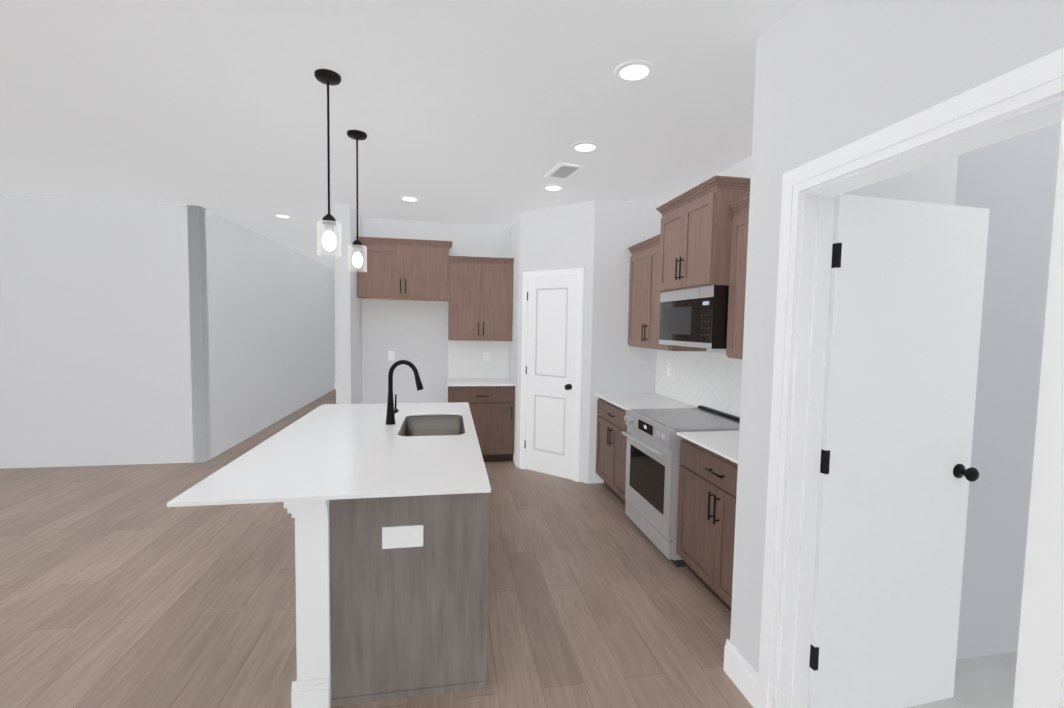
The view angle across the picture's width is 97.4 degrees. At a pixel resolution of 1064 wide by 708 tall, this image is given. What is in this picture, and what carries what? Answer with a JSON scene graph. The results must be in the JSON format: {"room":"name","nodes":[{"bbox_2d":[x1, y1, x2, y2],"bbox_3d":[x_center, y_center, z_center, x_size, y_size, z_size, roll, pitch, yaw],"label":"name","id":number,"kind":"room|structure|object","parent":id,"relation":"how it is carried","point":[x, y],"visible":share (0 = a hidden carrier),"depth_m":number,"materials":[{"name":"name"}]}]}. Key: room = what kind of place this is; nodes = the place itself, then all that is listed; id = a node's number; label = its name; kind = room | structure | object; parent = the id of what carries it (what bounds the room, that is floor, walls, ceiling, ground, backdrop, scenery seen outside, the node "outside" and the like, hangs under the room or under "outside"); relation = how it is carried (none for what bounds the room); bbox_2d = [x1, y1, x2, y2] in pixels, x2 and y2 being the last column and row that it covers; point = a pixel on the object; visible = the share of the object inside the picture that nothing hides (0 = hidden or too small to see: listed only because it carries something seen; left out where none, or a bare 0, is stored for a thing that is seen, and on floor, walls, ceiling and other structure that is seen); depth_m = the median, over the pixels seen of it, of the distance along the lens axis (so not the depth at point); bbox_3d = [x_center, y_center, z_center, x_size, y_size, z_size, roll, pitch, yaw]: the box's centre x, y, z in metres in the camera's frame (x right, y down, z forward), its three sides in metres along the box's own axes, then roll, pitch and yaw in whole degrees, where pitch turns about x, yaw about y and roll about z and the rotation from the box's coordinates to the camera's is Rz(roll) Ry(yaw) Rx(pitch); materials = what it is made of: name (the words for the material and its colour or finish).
{"room":"kitchen","nodes":[
{"label":"kitchen","id":0,"kind":"room"},
{"bbox_2d":[0,389,752,707],"bbox_3d":[-3.285,1.275,4.669,9.600,0.060,18.000,0,3,-10],"label":"floor","id":1,"kind":"structure","parent":0,"point":[123,586],"depth_m":2.65,"materials":[{"name":"brown wood"}]},
{"bbox_2d":[167,402,490,707],"bbox_3d":[-0.947,0.934,2.895,1.177,0.914,2.170,0,3,-10],"label":"kitchen island","id":2,"kind":"object","parent":1,"relation":"on","point":[391,547],"visible":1,"depth_m":1.97,"materials":[{"name":"wood"}]},
{"bbox_2d":[385,360,422,424],"bbox_3d":[-0.841,0.251,3.092,0.250,0.428,0.195,0,3,-10],"label":"faucet","id":3,"kind":"object","parent":2,"relation":"on","point":[392,409],"visible":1,"depth_m":3.07,"materials":[{"name":"black metal"}]},
{"bbox_2d":[356,175,750,611],"bbox_3d":[-0.149,0.075,3.914,3.108,2.535,3.990,0,3,-10],"label":"kitchen cabinets","id":4,"kind":"object","parent":1,"relation":"on","point":[700,239],"visible":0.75,"depth_m":4.11,"materials":[{"name":"brown wood"}]},
{"bbox_2d":[659,285,728,348],"bbox_3d":[1.304,-0.261,3.428,0.422,0.410,0.764,0,3,-10],"label":"microwave","id":5,"kind":"object","parent":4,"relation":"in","point":[697,317],"visible":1,"depth_m":3.22,"materials":[{"name":"black glass"}]},
{"bbox_2d":[622,405,739,566],"bbox_3d":[1.122,0.920,3.470,0.718,0.945,0.772,0,3,-10],"label":"range","id":6,"kind":"object","parent":1,"relation":"on","point":[652,471],"visible":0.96,"depth_m":3.30,"materials":[{"name":"silver metal"}]},
{"bbox_2d":[0,0,799,269],"bbox_3d":[-1.758,-1.599,4.763,12.600,0.100,18.000,0,3,-10],"label":"ceiling","id":7,"kind":"structure","parent":0,"point":[483,112],"depth_m":2.63,"materials":[{"name":"white paint"}]},
{"bbox_2d":[273,214,290,217],"bbox_3d":[-2.911,-1.607,5.454,0.190,0.008,0.190,0,3,-10],"label":"recessed light","id":8,"kind":"object","parent":7,"relation":"in","point":[282,216],"visible":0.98,"depth_m":5.44,"materials":[{"name":"white plastic"}]},
{"bbox_2d":[314,69,341,256],"bbox_3d":[-1.027,-0.947,2.362,0.124,0.890,0.124,0,3,-10],"label":"pendant light","id":9,"kind":"object","parent":7,"relation":"hanging from","point":[327,77],"visible":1,"depth_m":2.35,"materials":[{"name":"black metal"}]},
{"bbox_2d":[347,130,366,271],"bbox_3d":[-1.148,-0.992,3.074,0.124,0.890,0.124,0,3,-10],"label":"pendant light","id":10,"kind":"object","parent":7,"relation":"hanging from","point":[357,244],"visible":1,"depth_m":3.07,"materials":[{"name":"black metal"}]},
{"bbox_2d":[400,196,419,201],"bbox_3d":[-1.203,-1.526,4.609,0.190,0.008,0.190,0,3,-10],"label":"recessed light","id":11,"kind":"object","parent":7,"relation":"in","point":[409,198],"visible":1,"depth_m":4.58,"materials":[{"name":"white plastic"}]},
{"bbox_2d":[543,184,563,190],"bbox_3d":[0.188,-1.474,4.155,0.190,0.008,0.190,0,3,-10],"label":"recessed light","id":12,"kind":"object","parent":7,"relation":"in","point":[552,187],"visible":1,"depth_m":4.13,"materials":[{"name":"white plastic"}]},
{"bbox_2d":[544,163,583,179],"bbox_3d":[0.250,-1.446,3.710,0.245,0.009,0.365,0,3,-10],"label":"ceiling vent","id":13,"kind":"object","parent":7,"relation":"in","point":[565,171],"visible":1,"depth_m":3.69,"materials":[{"name":"white metal"}]},
{"bbox_2d":[571,141,598,151],"bbox_3d":[0.364,-1.415,3.202,0.190,0.008,0.190,0,3,-10],"label":"recessed light","id":14,"kind":"object","parent":7,"relation":"in","point":[586,146],"visible":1,"depth_m":3.18,"materials":[{"name":"white plastic"}]},
{"bbox_2d":[614,60,654,81],"bbox_3d":[0.491,-1.356,2.249,0.190,0.008,0.190,0,3,-10],"label":"recessed light","id":15,"kind":"object","parent":7,"relation":"in","point":[634,70],"visible":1,"depth_m":2.24,"materials":[{"name":"white plastic"}]},
{"bbox_2d":[0,0,1063,672],"bbox_3d":[-1.694,-0.076,3.675,12.600,2.810,15.890,0,3,-10],"label":"wall","id":16,"kind":"structure","parent":0,"point":[134,332],"depth_m":4.74,"materials":[{"name":"white paint"}]},
{"bbox_2d":[388,351,394,360],"bbox_3d":[-2.190,0.307,7.249,0.611,1.093,3.992,0,3,-10],"label":"outlet plates","id":17,"kind":"object","parent":16,"relation":"attached to","point":[391,355],"visible":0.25,"depth_m":5.66,"materials":[{"name":"white plastic"}]},
{"bbox_2d":[334,383,757,707],"bbox_3d":[-0.044,1.263,4.056,8.960,0.150,15.650,0,3,-10],"label":"baseboard","id":18,"kind":"structure","parent":16,"relation":"attached to","point":[741,672],"depth_m":2.04,"materials":[{"name":"white wood"}]},
{"bbox_2d":[524,275,577,479],"bbox_3d":[0.190,0.238,4.919,0.448,2.082,0.458,0,3,-10],"label":"pantry door","id":19,"kind":"structure","parent":16,"relation":"in","point":[551,366],"depth_m":4.91,"materials":[{"name":"white wood"}]},
{"bbox_2d":[520,48,1063,707],"bbox_3d":[-1.597,0.100,6.053,3.850,2.180,11.032,0,3,-10],"label":"trim","id":20,"kind":"structure","parent":16,"relation":"attached to","point":[1026,98],"depth_m":1.68,"materials":[{"name":"white wood"}]},
{"bbox_2d":[807,194,989,707],"bbox_3d":[1.466,0.443,1.901,0.740,2.072,0.165,0,3,-10],"label":"bedroom door","id":21,"kind":"structure","parent":16,"relation":"in","point":[898,472],"depth_m":1.86,"materials":[{"name":"white painted wood"},{"name":"black metal"}]},
{"bbox_2d":[906,651,1017,707],"bbox_3d":[3.220,1.625,0.604,3.758,0.074,3.668,0,3,-10],"label":"floor","id":22,"kind":"structure","parent":0,"point":[987,681],"depth_m":2.10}
]}

